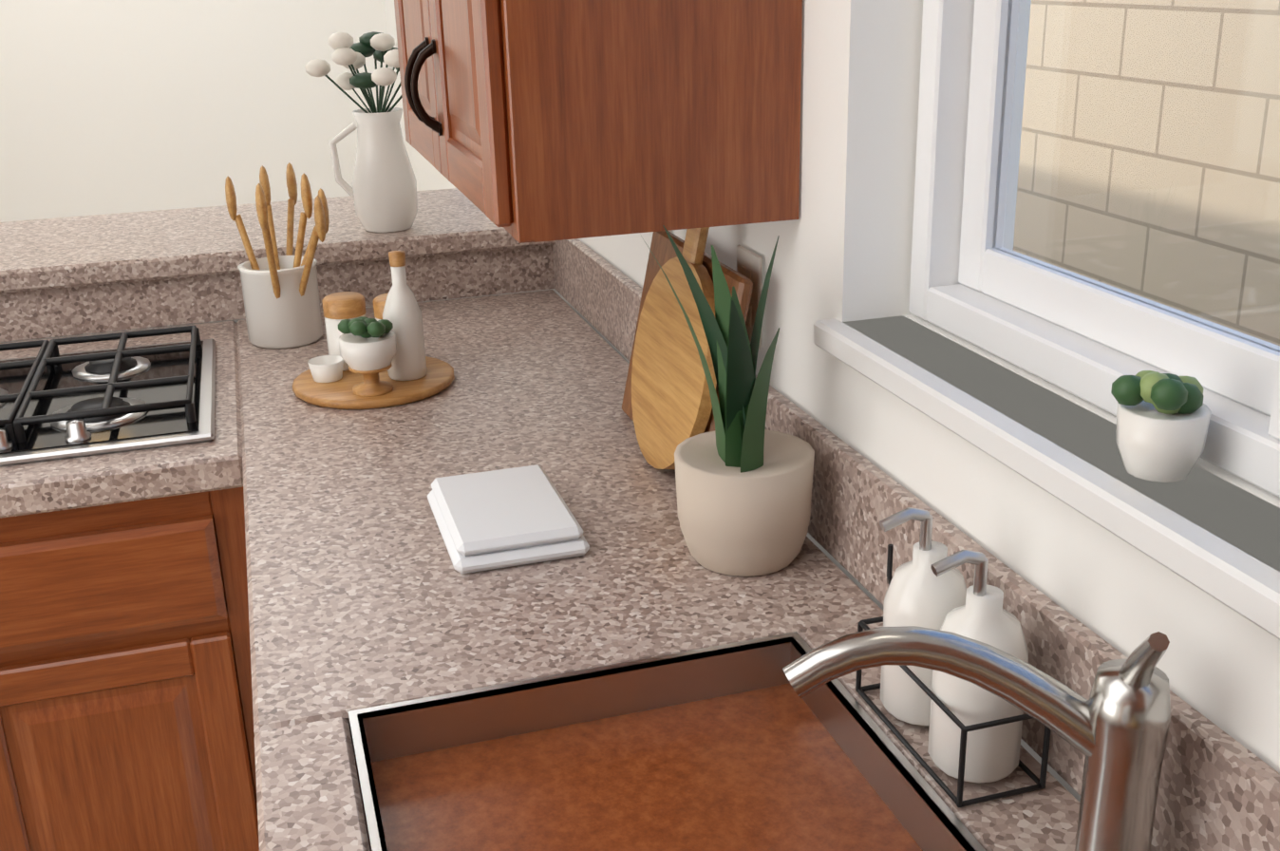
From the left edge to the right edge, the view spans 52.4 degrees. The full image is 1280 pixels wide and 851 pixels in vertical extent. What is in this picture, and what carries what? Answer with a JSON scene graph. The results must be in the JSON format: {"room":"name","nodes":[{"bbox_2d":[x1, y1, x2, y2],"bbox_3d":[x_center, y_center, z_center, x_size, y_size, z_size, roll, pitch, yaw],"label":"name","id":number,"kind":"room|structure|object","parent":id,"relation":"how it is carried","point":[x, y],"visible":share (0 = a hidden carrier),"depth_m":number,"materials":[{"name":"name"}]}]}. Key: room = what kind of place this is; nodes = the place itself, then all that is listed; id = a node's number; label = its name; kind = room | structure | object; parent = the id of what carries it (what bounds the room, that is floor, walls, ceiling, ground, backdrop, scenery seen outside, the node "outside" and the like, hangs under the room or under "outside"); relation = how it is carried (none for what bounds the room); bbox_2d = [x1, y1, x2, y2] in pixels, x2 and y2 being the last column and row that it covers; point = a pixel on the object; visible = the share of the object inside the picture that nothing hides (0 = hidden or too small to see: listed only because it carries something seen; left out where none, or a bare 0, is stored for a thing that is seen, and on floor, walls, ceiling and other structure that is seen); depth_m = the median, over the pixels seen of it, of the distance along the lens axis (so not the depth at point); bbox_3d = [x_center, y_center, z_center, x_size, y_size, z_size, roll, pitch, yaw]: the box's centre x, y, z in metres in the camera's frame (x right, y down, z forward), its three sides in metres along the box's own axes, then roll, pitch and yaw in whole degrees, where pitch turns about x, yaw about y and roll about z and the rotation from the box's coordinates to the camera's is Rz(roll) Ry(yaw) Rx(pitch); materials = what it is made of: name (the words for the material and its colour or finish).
{"room":"kitchen","nodes":[
{"label":"kitchen","id":0,"kind":"room"},
{"bbox_2d":[0,0,393,222],"bbox_3d":[-2.848,-1.270,4.770,4.600,2.450,0.150,-5,20,-10],"label":"wall","id":1,"kind":"structure","parent":0,"point":[112,106],"depth_m":4.94,"materials":[{"name":"white paint"}]},
{"bbox_2d":[384,0,1279,802],"bbox_3d":[-0.041,-0.517,2.476,0.200,2.450,7.300,-7,21,-15],"label":"wall","id":2,"kind":"structure","parent":0,"point":[844,249],"depth_m":1.28,"materials":[{"name":"white paint"}]},
{"bbox_2d":[0,248,554,339],"bbox_3d":[-0.845,-0.235,2.407,1.437,0.093,0.020,-7,21,-15],"label":"backsplash","id":3,"kind":"structure","parent":2,"relation":"attached to","point":[218,298],"depth_m":2.41,"materials":[{"name":"stone"}]},
{"bbox_2d":[394,0,802,243],"bbox_3d":[-0.123,-0.706,1.596,0.372,0.807,0.760,-7,21,-15],"label":"upper cabinet","id":4,"kind":"object","parent":2,"relation":"attached to","point":[532,121],"visible":1,"depth_m":1.36,"materials":[{"name":"brown wood"}]},
{"bbox_2d":[736,244,762,348],"bbox_3d":[0.134,-0.160,1.606,0.008,0.115,0.075,-7,21,-15],"label":"outlet","id":5,"kind":"object","parent":2,"relation":"attached to","point":[749,264],"depth_m":1.59,"materials":[{"name":"white plastic"}]},
{"bbox_2d":[550,238,1279,850],"bbox_3d":[0.276,0.147,1.217,0.019,0.130,3.021,-7,21,-15],"label":"backsplash","id":6,"kind":"structure","parent":2,"relation":"attached to","point":[1165,777],"depth_m":0.89,"materials":[{"name":"stone"}]},
{"bbox_2d":[813,0,1279,639],"bbox_3d":[-0.068,-0.787,2.297,0.170,0.975,4.535,-7,21,-15],"label":"kitchen window","id":7,"kind":"structure","parent":2,"relation":"in","point":[973,281],"depth_m":1.13,"materials":[{"name":"white plastic"}]},
{"bbox_2d":[1110,370,1211,482],"bbox_3d":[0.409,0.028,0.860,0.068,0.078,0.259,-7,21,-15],"label":"succulent","id":8,"kind":"object","parent":7,"relation":"on","point":[1162,423],"visible":1,"depth_m":0.93,"materials":[{"name":"white ceramic"}]},
{"bbox_3d":[-1.825,0.913,2.405,4.200,0.100,7.300,-7,21,-15],"label":"floor","id":9,"kind":"structure","parent":0,"visible":0},
{"bbox_2d":[0,480,246,850],"bbox_3d":[-1.018,0.436,2.177,0.860,0.910,0.762,-7,21,-15],"label":"base cabinet","id":10,"kind":"object","parent":9,"relation":"on","point":[123,622],"depth_m":1.82,"materials":[{"name":"brown wood"}]},
{"bbox_2d":[0,317,239,510],"bbox_3d":[-1.056,0.019,2.000,0.855,0.097,0.751,-7,21,-15],"label":"countertop","id":11,"kind":"structure","parent":10,"relation":"on","point":[84,415],"depth_m":1.86,"materials":[{"name":"stone"}]},
{"bbox_2d":[0,324,216,517],"bbox_3d":[-1.032,-0.036,1.938,0.760,0.047,0.520,-7,21,-15],"label":"cooktop","id":12,"kind":"object","parent":11,"relation":"in","point":[56,407],"depth_m":1.91,"materials":[{"name":"silver metal"}]},
{"bbox_2d":[212,662,949,850],"bbox_3d":[0.134,0.878,0.867,0.655,0.910,1.283,-7,21,-15],"label":"base cabinet","id":13,"kind":"object","parent":9,"relation":"on","point":[753,760],"depth_m":1.13,"materials":[{"name":"brown wood"}]},
{"bbox_2d":[0,188,554,294],"bbox_3d":[-0.943,-0.365,2.579,1.502,0.040,0.525,-7,21,-15],"label":"countertop","id":14,"kind":"structure","parent":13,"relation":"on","point":[160,246],"depth_m":2.48,"materials":[{"name":"stone"}]},
{"bbox_2d":[304,31,417,232],"bbox_3d":[-0.490,-0.561,2.480,0.261,0.371,0.232,-7,21,-15],"label":"pitcher","id":15,"kind":"object","parent":14,"relation":"on","point":[383,190],"visible":0.9,"depth_m":2.46,"materials":[{"name":"white ceramic"}]},
{"bbox_2d":[235,286,1135,850],"bbox_3d":[-0.024,0.290,1.171,0.613,0.097,3.021,-7,21,-15],"label":"countertop","id":16,"kind":"structure","parent":13,"relation":"on","point":[363,626],"depth_m":1.34,"materials":[{"name":"stone"}]},
{"bbox_2d":[225,162,329,348],"bbox_3d":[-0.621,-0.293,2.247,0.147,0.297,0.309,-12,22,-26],"label":"utensil crock","id":17,"kind":"object","parent":16,"relation":"on","point":[281,299],"visible":1,"depth_m":2.23,"materials":[{"name":"white ceramic"}]},
{"bbox_2d":[292,250,454,409],"bbox_3d":[-0.418,-0.164,2.002,0.250,0.212,0.250,-7,21,-15],"label":"tray","id":18,"kind":"object","parent":16,"relation":"on","point":[381,359],"visible":1,"depth_m":1.97,"materials":[{"name":"brown wood"}]},
{"bbox_2d":[427,464,589,574],"bbox_3d":[-0.157,0.103,1.504,0.150,0.034,0.220,-7,21,-15],"label":"folded towel","id":19,"kind":"object","parent":16,"relation":"on","point":[486,520],"visible":0.98,"depth_m":1.45,"materials":[{"name":"white fabric"}]},
{"bbox_2d":[621,226,752,470],"bbox_3d":[0.041,-0.121,1.675,0.096,0.330,0.345,-7,21,-15],"label":"cutting boards","id":20,"kind":"object","parent":16,"relation":"on","point":[667,406],"visible":0.67,"depth_m":1.63,"materials":[{"name":"brown wood"}]},
{"bbox_2d":[642,225,814,576],"bbox_3d":[0.111,-0.023,1.347,0.160,0.364,0.215,-7,21,-15],"label":"snake plant","id":21,"kind":"object","parent":16,"relation":"on","point":[743,477],"visible":0.98,"depth_m":1.35,"materials":[{"name":"green plant"}]},
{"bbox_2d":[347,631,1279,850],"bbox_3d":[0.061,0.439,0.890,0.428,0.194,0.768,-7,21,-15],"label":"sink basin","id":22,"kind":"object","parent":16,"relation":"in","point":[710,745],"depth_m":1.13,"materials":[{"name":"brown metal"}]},
{"bbox_2d":[855,507,1050,807],"bbox_3d":[0.246,0.167,1.061,0.084,0.194,0.200,-7,21,-15],"label":"soap dispensers","id":23,"kind":"object","parent":16,"relation":"on","point":[975,733],"visible":0.9,"depth_m":1.01,"materials":[{"name":"white ceramic"}]},
{"bbox_2d":[782,625,1171,850],"bbox_3d":[0.230,0.218,0.857,0.236,0.240,0.161,-7,21,-15],"label":"faucet","id":24,"kind":"object","parent":16,"relation":"on","point":[1121,730],"depth_m":0.86,"materials":[{"name":"silver metal"}]},
{"bbox_3d":[19.942,-0.805,5.883,39.700,0.250,80.000,-7,21,-15],"label":"ground","id":25,"kind":"structure","parent":0,"visible":0},
{"bbox_2d":[1013,0,1279,345],"bbox_3d":[2.590,0.476,0.516,0.190,1.880,11.600,-7,21,-15],"label":"wall","id":26,"kind":"structure","parent":25,"relation":"on","point":[1033,236],"depth_m":3.68,"materials":[{"name":"beige"}]}
]}

